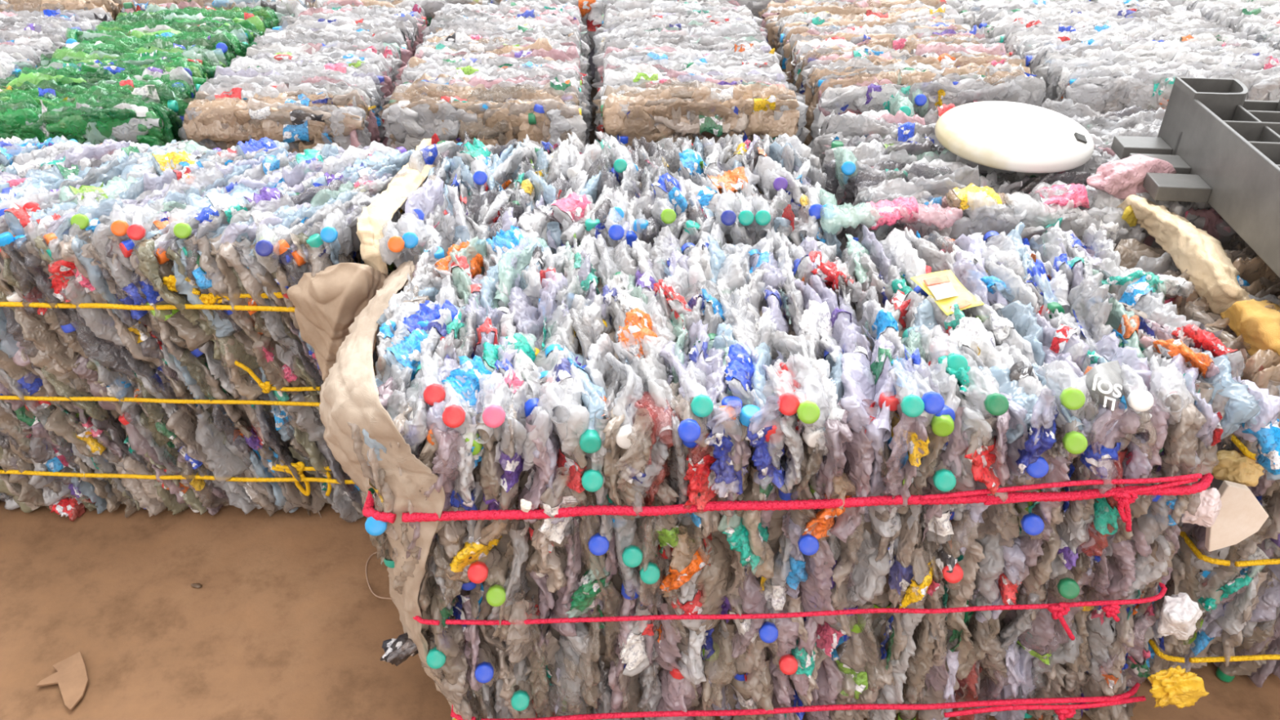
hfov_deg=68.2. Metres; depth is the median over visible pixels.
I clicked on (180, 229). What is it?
cap
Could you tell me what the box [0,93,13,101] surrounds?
bottle
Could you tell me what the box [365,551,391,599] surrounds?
string
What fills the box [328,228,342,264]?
bottle
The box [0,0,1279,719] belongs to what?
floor
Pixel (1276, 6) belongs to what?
bottle
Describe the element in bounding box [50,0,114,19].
bottle
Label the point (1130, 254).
bottle
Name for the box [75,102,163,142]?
bottle
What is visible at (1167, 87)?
bottle
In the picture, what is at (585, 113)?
bottle
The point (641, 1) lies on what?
bottle
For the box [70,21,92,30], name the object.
bottle
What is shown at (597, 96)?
bottle
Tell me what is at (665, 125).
bottle
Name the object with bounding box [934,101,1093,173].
round disc
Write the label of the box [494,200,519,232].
bottle
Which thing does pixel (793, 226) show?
bottle
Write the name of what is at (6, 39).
bottle
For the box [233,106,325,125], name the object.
bottle
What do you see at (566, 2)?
bottle
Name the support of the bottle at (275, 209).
on the bale at (154, 355)
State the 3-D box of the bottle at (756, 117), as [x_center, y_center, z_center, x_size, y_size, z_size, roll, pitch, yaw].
[0.204,-0.632,2.419,0.270,0.115,0.031,0,20,-2]
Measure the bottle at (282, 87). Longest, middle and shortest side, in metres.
0.271 x 0.106 x 0.035 m
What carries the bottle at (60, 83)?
on the bale at (128, 78)
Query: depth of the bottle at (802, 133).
2.45 m
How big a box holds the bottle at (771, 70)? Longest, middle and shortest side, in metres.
0.267 x 0.099 x 0.026 m
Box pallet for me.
[1111,76,1279,277]
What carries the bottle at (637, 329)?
on the bale at (766, 480)
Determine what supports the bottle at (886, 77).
on the bale at (857, 57)
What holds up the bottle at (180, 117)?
on the bale at (128, 78)
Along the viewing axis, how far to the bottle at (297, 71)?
2.57 m
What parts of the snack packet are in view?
printed panel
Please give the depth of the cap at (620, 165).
2.10 m
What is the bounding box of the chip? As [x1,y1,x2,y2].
[191,582,202,587]
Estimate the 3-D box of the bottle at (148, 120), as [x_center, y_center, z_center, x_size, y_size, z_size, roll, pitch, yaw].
[-1.251,-0.552,2.392,0.108,0.176,0.033,-1,33,-2]
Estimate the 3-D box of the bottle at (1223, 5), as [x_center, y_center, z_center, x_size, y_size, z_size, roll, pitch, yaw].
[2.023,-1.177,3.258,0.210,0.110,0.033,-2,40,-1]
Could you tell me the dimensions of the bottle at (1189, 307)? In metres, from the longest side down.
0.163 x 0.088 x 0.039 m
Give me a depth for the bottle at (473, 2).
3.31 m
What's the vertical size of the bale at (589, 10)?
0.789 m
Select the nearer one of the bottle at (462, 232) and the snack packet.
the snack packet
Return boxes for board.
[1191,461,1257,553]
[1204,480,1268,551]
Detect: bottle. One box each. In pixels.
[0,24,30,30]
[0,33,62,48]
[0,43,39,50]
[0,44,39,63]
[0,44,40,63]
[0,52,16,62]
[0,56,13,62]
[0,59,19,74]
[0,62,21,74]
[0,79,58,90]
[0,85,14,92]
[0,87,47,91]
[0,88,62,93]
[0,90,41,99]
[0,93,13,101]
[0,100,41,138]
[0,108,40,139]
[0,142,35,164]
[0,208,7,216]
[2,76,62,88]
[3,93,39,108]
[4,37,17,41]
[4,201,34,233]
[5,0,39,11]
[5,62,21,70]
[5,88,64,97]
[6,40,40,44]
[7,52,17,59]
[8,0,41,4]
[8,23,62,33]
[8,36,55,49]
[8,44,40,58]
[12,62,32,69]
[14,22,66,28]
[14,59,35,68]
[18,30,43,35]
[20,18,72,29]
[20,107,113,144]
[22,4,34,13]
[22,16,78,27]
[22,201,40,212]
[23,56,37,65]
[24,33,66,44]
[25,94,82,135]
[25,106,119,142]
[27,21,59,23]
[34,49,53,59]
[36,21,72,34]
[36,96,97,108]
[39,0,82,11]
[39,107,54,141]
[42,46,53,51]
[43,31,71,41]
[43,88,119,101]
[45,109,164,144]
[48,82,97,93]
[48,259,83,302]
[48,497,86,521]
[49,75,107,82]
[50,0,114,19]
[52,41,66,48]
[56,21,95,31]
[57,4,64,10]
[57,71,129,81]
[58,81,119,86]
[59,80,107,88]
[61,105,138,120]
[62,90,116,95]
[63,31,75,37]
[64,1,109,17]
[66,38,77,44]
[66,84,131,94]
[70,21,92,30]
[70,26,81,31]
[70,93,173,110]
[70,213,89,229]
[71,33,77,39]
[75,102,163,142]
[80,101,153,111]
[80,107,164,126]
[84,0,115,15]
[84,122,108,145]
[85,98,159,116]
[88,97,155,104]
[93,76,135,85]
[98,82,182,112]
[107,0,120,21]
[107,81,179,115]
[109,2,115,9]
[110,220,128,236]
[115,3,121,10]
[119,80,136,88]
[119,211,191,257]
[120,78,195,98]
[121,64,187,75]
[121,205,208,250]
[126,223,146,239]
[128,71,197,92]
[129,235,172,322]
[129,271,172,315]
[132,237,199,322]
[133,66,195,95]
[133,77,191,106]
[134,83,186,109]
[134,106,164,146]
[136,134,160,146]
[137,80,162,87]
[137,124,165,145]
[145,212,192,261]
[146,57,206,79]
[146,302,213,351]
[147,66,200,91]
[149,103,181,141]
[149,105,174,144]
[149,233,205,321]
[151,150,198,180]
[154,199,232,249]
[154,204,222,264]
[156,229,198,248]
[160,100,178,112]
[164,65,202,78]
[165,246,214,319]
[166,0,201,8]
[168,83,182,95]
[169,236,208,293]
[170,238,235,337]
[171,90,179,115]
[173,92,181,110]
[173,93,185,115]
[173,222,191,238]
[175,116,182,128]
[177,107,217,149]
[177,115,184,120]
[181,236,242,332]
[182,93,189,107]
[182,101,261,142]
[182,219,208,256]
[182,234,218,302]
[183,67,191,76]
[183,97,264,143]
[183,107,202,146]
[189,102,256,133]
[190,97,246,102]
[190,319,226,367]
[191,76,207,84]
[191,106,201,115]
[195,91,220,99]
[195,200,256,241]
[196,235,255,332]
[197,83,261,95]
[202,112,231,125]
[204,85,279,101]
[204,315,260,375]
[208,74,273,84]
[208,191,295,252]
[208,234,245,311]
[209,74,272,87]
[213,0,266,8]
[213,65,279,78]
[213,82,262,91]
[214,123,229,150]
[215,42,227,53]
[218,240,281,319]
[220,215,291,244]
[226,94,296,102]
[226,310,289,386]
[232,267,279,344]
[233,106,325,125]
[233,330,254,356]
[234,235,279,313]
[235,72,280,79]
[235,137,277,155]
[235,204,306,242]
[243,93,287,101]
[243,292,271,337]
[244,186,279,204]
[245,0,295,9]
[245,97,342,124]
[247,217,303,268]
[247,293,302,348]
[249,105,364,128]
[249,240,293,328]
[251,334,301,395]
[253,0,290,15]
[253,240,288,289]
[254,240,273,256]
[258,233,289,299]
[259,98,364,143]
[260,81,343,95]
[268,202,321,216]
[270,65,333,78]
[271,92,332,100]
[271,199,348,259]
[272,73,354,85]
[272,222,302,240]
[272,239,303,286]
[272,258,299,329]
[273,140,299,153]
[276,0,310,8]
[277,102,364,126]
[278,204,358,262]
[280,0,306,8]
[280,98,333,105]
[281,361,308,391]
[284,2,293,14]
[287,88,370,106]
[289,320,321,376]
[289,338,323,388]
[290,148,323,180]
[291,207,362,266]
[292,62,366,74]
[292,94,328,101]
[295,356,320,395]
[296,93,311,96]
[297,94,333,98]
[297,232,311,262]
[298,191,375,218]
[298,331,319,368]
[301,75,376,101]
[301,139,314,145]
[302,70,381,90]
[302,142,312,151]
[303,213,361,264]
[304,75,375,88]
[306,94,367,120]
[306,233,346,273]
[306,342,316,359]
[307,262,315,272]
[309,83,372,111]
[311,81,348,86]
[311,89,367,121]
[313,84,373,111]
[315,105,366,128]
[320,191,373,211]
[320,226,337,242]
[328,71,378,84]
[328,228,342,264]
[335,72,380,89]
[335,105,371,143]
[337,135,348,150]
[337,237,354,262]
[343,115,360,150]
[345,75,376,88]
[349,193,399,232]
[350,63,383,76]
[351,0,395,8]
[355,61,385,82]
[355,129,371,147]
[355,249,364,263]
[360,95,380,142]
[363,101,369,124]
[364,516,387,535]
[368,88,382,119]
[368,91,385,142]
[370,97,382,128]
[374,83,385,128]
[377,75,391,97]
[379,632,418,666]
[381,71,395,94]
[381,107,393,148]
[382,102,388,146]
[383,92,403,105]
[385,328,435,382]
[386,98,460,141]
[387,98,476,115]
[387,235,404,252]
[388,99,396,103]
[388,102,478,143]
[389,133,396,147]
[391,0,402,4]
[391,80,487,102]
[393,80,466,93]
[395,96,411,101]
[395,105,425,151]
[396,208,400,219]
[398,99,410,106]
[399,0,447,18]
[399,77,449,88]
[399,176,444,233]
[399,299,457,337]
[401,222,425,288]
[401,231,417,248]
[403,65,456,80]
[404,225,413,277]
[404,251,408,286]
[407,0,427,10]
[409,96,482,102]
[412,92,426,100]
[412,231,424,270]
[413,65,489,82]
[413,72,469,82]
[413,208,424,223]
[418,194,448,253]
[418,222,432,247]
[418,433,453,533]
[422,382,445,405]
[426,16,431,26]
[426,226,442,248]
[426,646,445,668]
[432,240,484,279]
[433,76,465,81]
[435,0,473,9]
[435,71,488,79]
[440,96,466,103]
[441,100,536,137]
[441,355,493,413]
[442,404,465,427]
[444,213,474,244]
[446,123,471,144]
[446,184,473,243]
[448,75,503,88]
[449,413,480,520]
[449,534,502,572]
[453,225,470,242]
[456,89,507,131]
[459,66,515,73]
[459,137,491,171]
[460,0,488,4]
[464,215,495,239]
[465,59,497,69]
[465,101,508,115]
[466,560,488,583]
[467,101,504,151]
[469,73,498,82]
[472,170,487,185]
[473,222,489,274]
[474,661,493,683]
[479,189,509,227]
[480,91,533,95]
[481,135,501,155]
[482,98,579,124]
[482,333,535,371]
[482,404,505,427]
[484,78,494,81]
[484,97,579,140]
[485,84,540,93]
[485,225,531,262]
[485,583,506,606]
[486,66,582,85]
[486,80,560,89]
[488,70,513,75]
[491,207,517,235]
[492,93,582,115]
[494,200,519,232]
[497,69,579,87]
[497,97,581,115]
[497,380,537,455]
[498,0,528,7]
[500,0,525,6]
[501,76,551,84]
[510,88,579,106]
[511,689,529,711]
[515,104,550,148]
[515,204,535,226]
[517,413,554,524]
[518,88,543,95]
[519,203,562,253]
[525,227,535,247]
[527,69,580,84]
[528,203,595,236]
[530,76,579,91]
[530,87,578,98]
[532,406,564,524]
[537,492,578,543]
[539,0,562,5]
[540,76,578,93]
[540,370,551,377]
[546,104,586,146]
[546,221,562,253]
[551,191,591,226]
[555,75,580,88]
[556,404,587,520]
[560,218,585,248]
[563,102,587,145]
[564,0,573,4]
[564,79,578,91]
[564,98,585,119]
[569,559,612,611]
[573,0,607,22]
[577,0,595,18]
[578,91,583,98]
[579,84,595,131]
[579,186,613,239]
[581,84,590,100]
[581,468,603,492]
[582,95,591,144]
[582,107,590,143]
[584,217,599,237]
[585,201,599,236]
[585,409,613,542]
[586,0,609,43]
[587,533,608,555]
[591,191,619,242]
[593,91,600,136]
[594,94,617,141]
[595,117,604,142]
[596,222,610,246]
[600,77,695,96]
[600,85,696,117]
[600,86,657,99]
[600,96,607,105]
[601,79,651,96]
[601,367,621,452]
[602,62,668,82]
[602,63,661,81]
[602,92,689,143]
[602,94,682,136]
[602,104,671,134]
[602,405,625,505]
[603,71,684,86]
[603,84,668,96]
[604,68,648,80]
[604,351,646,448]
[607,66,628,71]
[607,420,655,522]
[608,206,624,222]
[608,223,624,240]
[609,102,629,139]
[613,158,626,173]
[613,285,646,313]
[615,189,637,247]
[616,189,660,248]
[616,307,659,363]
[617,103,660,153]
[617,135,627,148]
[617,221,629,244]
[618,625,654,670]
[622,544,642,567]
[629,355,676,448]
[633,0,676,3]
[633,218,648,240]
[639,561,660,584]
[640,214,662,247]
[644,88,671,99]
[644,96,703,106]
[644,485,651,498]
[645,78,671,88]
[648,200,675,231]
[651,173,680,208]
[652,97,742,119]
[653,113,749,137]
[653,279,692,315]
[655,80,732,93]
[656,136,684,163]
[659,537,710,591]
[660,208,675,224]
[662,177,706,222]
[663,63,714,71]
[665,68,712,79]
[666,201,690,239]
[666,401,693,524]
[670,90,711,99]
[671,80,710,84]
[675,73,723,82]
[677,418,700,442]
[678,149,706,180]
[679,220,699,248]
[680,100,709,152]
[683,68,723,75]
[684,416,737,516]
[684,448,716,509]
[687,63,722,73]
[688,190,702,225]
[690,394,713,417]
[695,72,721,78]
[695,216,718,244]
[697,90,769,136]
[702,205,714,219]
[702,421,738,484]
[705,66,782,74]
[705,76,771,85]
[706,166,747,195]
[708,94,799,117]
[709,220,727,248]
[709,384,748,454]
[710,86,733,102]
[713,202,748,244]
[714,75,789,88]
[716,80,769,86]
[716,405,751,517]
[719,95,760,102]
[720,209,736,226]
[721,71,778,84]
[721,518,768,570]
[722,62,780,70]
[724,342,753,399]
[725,94,799,137]
[726,0,749,6]
[727,69,786,82]
[728,0,740,6]
[729,195,752,246]
[729,197,759,244]
[729,404,762,517]
[732,81,795,97]
[736,103,753,144]
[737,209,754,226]
[739,97,799,138]
[742,206,791,243]
[745,417,786,479]
[746,0,777,17]
[748,73,786,82]
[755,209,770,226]
[755,395,787,493]
[757,188,792,239]
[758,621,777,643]
[770,101,808,142]
[773,110,783,120]
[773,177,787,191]
[774,93,795,100]
[774,407,804,501]
[775,81,797,92]
[775,362,808,403]
[776,222,791,241]
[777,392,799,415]
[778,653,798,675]
[787,220,800,249]
[793,63,799,85]
[794,58,806,80]
[794,95,809,144]
[795,57,817,93]
[795,92,806,116]
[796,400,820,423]
[797,65,811,93]
[797,182,821,242]
[797,299,833,357]
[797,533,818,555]
[798,44,855,62]
[799,46,857,68]
[799,66,823,94]
[799,193,810,208]
[801,483,853,538]
[804,54,896,79]
[804,74,815,119]
[804,80,824,146]
[805,216,823,241]
[806,59,849,66]
[807,67,823,79]
[808,56,874,77]
[808,90,846,151]
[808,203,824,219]
[808,208,843,225]
[810,260,866,307]
[812,66,882,76]
[812,66,894,88]
[812,69,893,96]
[813,68,877,93]
[816,75,889,113]
[818,48,892,60]
[818,83,908,111]
[819,82,915,112]
[819,217,843,259]
[822,84,842,116]
[822,203,836,219]
[834,173,844,242]
[835,183,846,238]
[838,174,879,227]
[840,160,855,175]
[840,229,849,268]
[843,138,897,164]
[843,149,916,184]
[844,187,875,253]
[847,231,862,268]
[850,160,918,182]
[853,84,890,114]
[853,168,909,202]
[853,195,867,235]
[857,178,913,214]
[858,226,879,244]
[862,62,938,72]
[863,196,918,230]
[864,177,942,200]
[865,158,902,172]
[865,188,933,204]
[870,192,928,208]
[871,81,965,115]
[873,58,900,63]
[873,61,942,71]
[875,68,922,85]
[875,222,910,240]
[879,207,927,232]
[881,59,916,64]
[882,221,904,239]
[886,68,936,78]
[886,159,919,168]
[891,54,908,60]
[891,356,919,395]
[893,55,940,64]
[893,84,904,90]
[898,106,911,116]
[898,555,932,608]
[900,79,977,104]
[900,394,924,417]
[901,69,943,75]
[901,157,969,172]
[902,67,925,71]
[906,75,933,82]
[907,217,945,250]
[908,163,981,179]
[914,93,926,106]
[914,175,966,195]
[915,76,1008,116]
[917,207,956,220]
[920,195,954,209]
[921,62,955,66]
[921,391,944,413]
[928,164,981,195]
[931,72,985,81]
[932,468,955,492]
[934,204,1015,218]
[937,352,987,408]
[938,195,1017,206]
[939,213,1004,241]
[940,0,961,8]
[940,58,959,67]
[940,64,950,68]
[942,66,1009,78]
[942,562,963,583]
[944,211,1018,240]
[946,182,1002,211]
[946,316,987,371]
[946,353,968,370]
[953,55,1007,67]
[956,62,1005,69]
[956,80,1022,103]
[957,0,980,4]
[964,426,1000,494]
[968,63,1022,75]
[971,75,1045,106]
[975,69,1025,85]
[976,62,1025,73]
[978,58,1026,66]
[979,175,996,187]
[980,275,1009,300]
[983,62,1031,74]
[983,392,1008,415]
[991,184,1027,197]
[995,173,1045,196]
[1000,192,1027,203]
[1005,200,1030,207]
[1006,170,1090,195]
[1009,204,1027,216]
[1015,215,1055,248]
[1015,406,1058,473]
[1017,86,1031,103]
[1018,180,1095,202]
[1019,42,1065,59]
[1019,199,1098,241]
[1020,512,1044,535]
[1021,211,1079,242]
[1022,49,1039,59]
[1023,38,1070,49]
[1025,38,1112,66]
[1025,258,1049,295]
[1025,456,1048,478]
[1027,182,1089,213]
[1028,47,1078,71]
[1031,41,1119,69]
[1031,44,1109,74]
[1031,63,1045,79]
[1037,49,1082,66]
[1039,50,1111,65]
[1041,54,1113,71]
[1041,56,1102,84]
[1042,70,1062,103]
[1044,63,1106,91]
[1053,66,1090,86]
[1054,75,1071,102]
[1056,66,1088,97]
[1057,62,1131,93]
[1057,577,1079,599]
[1058,66,1137,88]
[1059,82,1110,112]
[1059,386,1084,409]
[1061,75,1129,97]
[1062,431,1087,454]
[1063,78,1076,97]
[1065,75,1148,111]
[1065,82,1102,104]
[1073,48,1130,58]
[1073,224,1088,239]
[1078,197,1090,209]
[1079,217,1146,248]
[1081,206,1162,248]
[1088,188,1204,229]
[1090,215,1101,221]
[1100,82,1116,114]
[1102,58,1142,68]
[1102,270,1164,293]
[1111,53,1150,63]
[1113,93,1164,111]
[1113,244,1163,264]
[1118,238,1166,271]
[1120,48,1174,57]
[1124,267,1187,297]
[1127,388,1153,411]
[1128,55,1172,63]
[1129,69,1182,75]
[1130,66,1186,73]
[1130,67,1184,75]
[1132,67,1193,84]
[1134,60,1186,68]
[1134,252,1182,276]
[1136,75,1206,97]
[1137,53,1168,59]
[1138,62,1197,71]
[1143,207,1236,246]
[1146,631,1197,684]
[1146,641,1155,667]
[1149,634,1177,675]
[1150,570,1210,639]
[1153,338,1213,377]
[1154,553,1185,612]
[1155,0,1182,6]
[1162,60,1211,70]
[1163,83,1173,100]
[1164,253,1236,297]
[1164,534,1204,600]
[1168,201,1209,217]
[1169,51,1230,65]
[1171,324,1239,374]
[1172,286,1199,306]
[1174,59,1211,66]
[1176,297,1272,320]
[1176,619,1222,671]
[1177,525,1230,572]
[1182,0,1195,6]
[1184,68,1212,77]
[1186,0,1214,11]
[1186,0,1217,10]
[1186,280,1195,290]
[1188,8,1201,13]
[1188,313,1202,323]
[1189,630,1214,656]
[1192,312,1222,324]
[1192,557,1248,611]
[1193,0,1261,9]
[1194,501,1272,578]
[1195,3,1266,13]
[1197,571,1253,610]
[1199,2,1247,17]
[1200,325,1242,350]
[1201,6,1235,17]
[1204,6,1227,19]
[1204,304,1279,337]
[1207,621,1257,657]
[1208,6,1266,20]
[1208,70,1254,78]
[1209,5,1261,20]
[1209,71,1279,101]
[1209,435,1257,489]
[1209,564,1268,666]
[1210,63,1258,75]
[1211,61,1244,68]
[1213,605,1279,666]
[1214,565,1258,635]
[1215,619,1275,682]
[1216,2,1260,8]
[1216,355,1250,452]
[1218,11,1271,23]
[1220,539,1274,603]
[1222,334,1250,355]
[1224,14,1255,27]
[1226,246,1274,276]
[1227,13,1279,27]
[1228,12,1279,28]
[1230,15,1271,32]
[1232,17,1274,33]
[1233,19,1278,33]
[1233,263,1259,284]
[1236,275,1249,286]
[1236,487,1279,559]
[1237,0,1279,6]
[1237,8,1261,15]
[1238,349,1279,383]
[1239,373,1279,455]
[1240,20,1279,31]
[1240,67,1279,75]
[1240,278,1266,295]
[1240,381,1279,438]
[1241,398,1279,479]
[1243,22,1279,33]
[1246,81,1279,100]
[1247,25,1278,35]
[1247,33,1267,42]
[1247,635,1279,687]
[1248,80,1256,100]
[1248,293,1279,304]
[1248,557,1279,622]
[1250,65,1279,75]
[1250,471,1275,497]
[1253,282,1279,298]
[1257,28,1275,44]
[1257,371,1279,479]
[1260,5,1279,13]
[1261,27,1279,45]
[1262,481,1279,496]
[1264,533,1279,556]
[1266,3,1279,8]
[1266,373,1279,396]
[1268,41,1278,48]
[1269,34,1279,42]
[1271,552,1279,558]
[1275,40,1279,49]
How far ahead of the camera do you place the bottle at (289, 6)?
3.30 m
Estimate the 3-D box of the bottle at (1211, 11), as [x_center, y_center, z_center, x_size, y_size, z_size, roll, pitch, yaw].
[2.052,-1.150,3.215,0.238,0.099,0.025,-3,33,2]
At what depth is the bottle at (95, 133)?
2.36 m
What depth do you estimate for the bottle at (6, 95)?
2.39 m
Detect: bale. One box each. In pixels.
[0,0,122,21]
[0,3,286,146]
[0,7,112,79]
[0,135,414,522]
[120,0,315,16]
[177,2,427,216]
[286,131,843,382]
[313,0,501,26]
[318,195,1279,719]
[377,0,595,164]
[498,0,679,144]
[591,0,809,163]
[681,0,862,17]
[758,0,1045,189]
[810,93,1249,268]
[868,0,1084,8]
[955,0,1279,114]
[1088,0,1279,6]
[1113,238,1279,687]
[1182,0,1279,50]
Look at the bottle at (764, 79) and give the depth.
2.50 m
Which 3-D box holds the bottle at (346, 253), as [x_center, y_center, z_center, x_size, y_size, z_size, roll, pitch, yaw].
[-0.611,-0.199,1.943,0.046,0.184,0.090,-17,43,-19]
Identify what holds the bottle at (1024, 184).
on the bale at (885, 171)
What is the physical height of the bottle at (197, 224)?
0.104 m
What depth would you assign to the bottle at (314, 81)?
2.48 m
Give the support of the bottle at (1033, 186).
on the bale at (885, 171)
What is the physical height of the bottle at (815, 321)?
0.079 m
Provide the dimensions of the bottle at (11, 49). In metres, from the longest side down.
0.183 x 0.112 x 0.030 m
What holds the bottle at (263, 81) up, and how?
on the bale at (324, 75)
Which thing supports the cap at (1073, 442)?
on the bale at (766, 480)
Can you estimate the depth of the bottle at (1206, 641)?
1.74 m
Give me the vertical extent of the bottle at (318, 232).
0.104 m
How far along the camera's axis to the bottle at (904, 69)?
2.57 m
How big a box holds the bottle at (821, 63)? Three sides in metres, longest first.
0.199 x 0.116 x 0.025 m
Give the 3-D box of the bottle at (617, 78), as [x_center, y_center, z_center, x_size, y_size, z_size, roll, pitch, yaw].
[0.037,-0.709,2.513,0.273,0.115,0.043,-1,33,-2]
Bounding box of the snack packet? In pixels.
[910,269,984,315]
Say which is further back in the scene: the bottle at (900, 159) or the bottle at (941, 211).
the bottle at (900, 159)
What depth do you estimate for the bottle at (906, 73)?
2.55 m
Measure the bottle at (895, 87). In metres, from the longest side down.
0.220 x 0.094 x 0.035 m
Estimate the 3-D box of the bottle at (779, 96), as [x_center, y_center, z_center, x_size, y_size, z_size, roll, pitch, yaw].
[0.275,-0.657,2.452,0.260,0.098,0.032,-3,66,3]
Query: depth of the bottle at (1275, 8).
3.19 m
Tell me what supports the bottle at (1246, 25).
on the bale at (1260, 19)
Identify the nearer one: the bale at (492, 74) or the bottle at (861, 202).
the bottle at (861, 202)
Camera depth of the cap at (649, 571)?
1.43 m
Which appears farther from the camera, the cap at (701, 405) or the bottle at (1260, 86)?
the bottle at (1260, 86)
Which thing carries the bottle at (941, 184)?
on the bale at (885, 171)
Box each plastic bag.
[1086,154,1176,199]
[1121,205,1137,226]
[1147,665,1208,708]
[1157,591,1202,639]
[1181,487,1222,527]
[1211,449,1264,486]
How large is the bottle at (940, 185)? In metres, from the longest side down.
0.188 x 0.116 x 0.031 m
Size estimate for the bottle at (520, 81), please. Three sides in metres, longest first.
0.216 x 0.113 x 0.033 m
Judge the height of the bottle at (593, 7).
0.172 m
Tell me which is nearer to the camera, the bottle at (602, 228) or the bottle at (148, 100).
the bottle at (602, 228)
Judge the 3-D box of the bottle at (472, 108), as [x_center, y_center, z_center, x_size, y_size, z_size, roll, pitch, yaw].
[-0.356,-0.616,2.406,0.256,0.097,0.057,-1,33,-2]
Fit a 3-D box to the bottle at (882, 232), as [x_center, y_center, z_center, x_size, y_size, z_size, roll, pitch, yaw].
[0.524,-0.211,1.963,0.108,0.187,0.034,10,34,15]
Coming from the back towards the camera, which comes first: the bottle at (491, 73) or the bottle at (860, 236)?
the bottle at (491, 73)
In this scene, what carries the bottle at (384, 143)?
on the bale at (324, 75)
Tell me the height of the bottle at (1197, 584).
0.174 m
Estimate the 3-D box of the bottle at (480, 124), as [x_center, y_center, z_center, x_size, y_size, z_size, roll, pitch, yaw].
[-0.380,-0.633,2.412,0.187,0.109,0.033,-1,1,-3]
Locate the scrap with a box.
[36,651,88,710]
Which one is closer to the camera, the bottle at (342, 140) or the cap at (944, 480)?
the cap at (944, 480)
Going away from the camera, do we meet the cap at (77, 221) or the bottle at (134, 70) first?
the cap at (77, 221)
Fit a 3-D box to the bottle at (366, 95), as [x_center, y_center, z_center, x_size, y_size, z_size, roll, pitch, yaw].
[-0.797,-0.677,2.477,0.186,0.099,0.033,2,45,-1]
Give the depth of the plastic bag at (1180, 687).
1.57 m
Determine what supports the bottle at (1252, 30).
on the bale at (1260, 19)
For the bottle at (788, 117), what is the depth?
2.41 m
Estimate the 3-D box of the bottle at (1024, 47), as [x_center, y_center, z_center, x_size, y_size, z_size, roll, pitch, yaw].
[1.244,-0.908,2.834,0.209,0.093,0.026,-4,1,0]
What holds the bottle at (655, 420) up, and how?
on the bale at (766, 480)
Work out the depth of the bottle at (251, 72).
2.54 m
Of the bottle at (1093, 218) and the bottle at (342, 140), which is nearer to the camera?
the bottle at (1093, 218)
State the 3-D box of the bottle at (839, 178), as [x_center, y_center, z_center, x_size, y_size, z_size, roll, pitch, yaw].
[0.490,-0.346,2.228,0.100,0.219,0.035,0,29,-11]
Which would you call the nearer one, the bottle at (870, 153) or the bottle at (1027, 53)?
the bottle at (870, 153)
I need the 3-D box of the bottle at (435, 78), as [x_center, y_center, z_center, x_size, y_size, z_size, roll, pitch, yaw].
[-0.550,-0.711,2.540,0.190,0.104,0.033,-1,33,3]
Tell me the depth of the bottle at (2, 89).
2.47 m
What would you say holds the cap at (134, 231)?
on the bale at (154, 355)
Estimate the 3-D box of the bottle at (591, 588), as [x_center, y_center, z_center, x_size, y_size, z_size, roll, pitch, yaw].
[-0.080,0.347,1.476,0.078,0.137,0.069,-1,33,-2]
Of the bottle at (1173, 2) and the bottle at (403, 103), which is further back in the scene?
the bottle at (1173, 2)
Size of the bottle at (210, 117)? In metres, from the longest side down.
0.240 x 0.102 x 0.027 m
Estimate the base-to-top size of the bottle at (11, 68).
0.097 m
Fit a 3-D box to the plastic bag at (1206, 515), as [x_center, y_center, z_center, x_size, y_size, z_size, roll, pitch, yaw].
[0.858,0.220,1.429,0.061,0.077,0.041,-1,33,-2]
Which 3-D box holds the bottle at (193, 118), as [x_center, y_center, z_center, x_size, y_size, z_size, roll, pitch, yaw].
[-1.098,-0.565,2.412,0.108,0.165,0.026,-28,44,-29]
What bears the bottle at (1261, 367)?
on the bale at (1236, 588)
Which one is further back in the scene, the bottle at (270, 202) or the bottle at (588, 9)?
the bottle at (588, 9)
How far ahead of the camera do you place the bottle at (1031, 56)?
2.76 m
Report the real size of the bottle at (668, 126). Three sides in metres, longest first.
0.221 x 0.122 x 0.033 m
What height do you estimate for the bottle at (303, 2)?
0.094 m
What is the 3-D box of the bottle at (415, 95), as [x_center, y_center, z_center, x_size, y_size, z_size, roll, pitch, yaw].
[-0.543,-0.660,2.441,0.194,0.098,0.065,-1,33,-2]
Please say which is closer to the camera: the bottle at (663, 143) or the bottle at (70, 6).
the bottle at (663, 143)
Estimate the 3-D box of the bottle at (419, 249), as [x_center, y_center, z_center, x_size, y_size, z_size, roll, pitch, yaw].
[-0.438,-0.158,1.933,0.045,0.220,0.107,-1,33,-2]
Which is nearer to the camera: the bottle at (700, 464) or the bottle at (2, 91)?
the bottle at (700, 464)
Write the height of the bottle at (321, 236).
0.101 m
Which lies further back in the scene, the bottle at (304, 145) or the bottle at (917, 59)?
the bottle at (917, 59)
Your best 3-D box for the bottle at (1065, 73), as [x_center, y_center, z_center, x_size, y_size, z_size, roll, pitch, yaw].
[1.240,-0.767,2.621,0.181,0.101,0.028,0,47,-4]
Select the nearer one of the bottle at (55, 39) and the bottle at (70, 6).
the bottle at (55, 39)

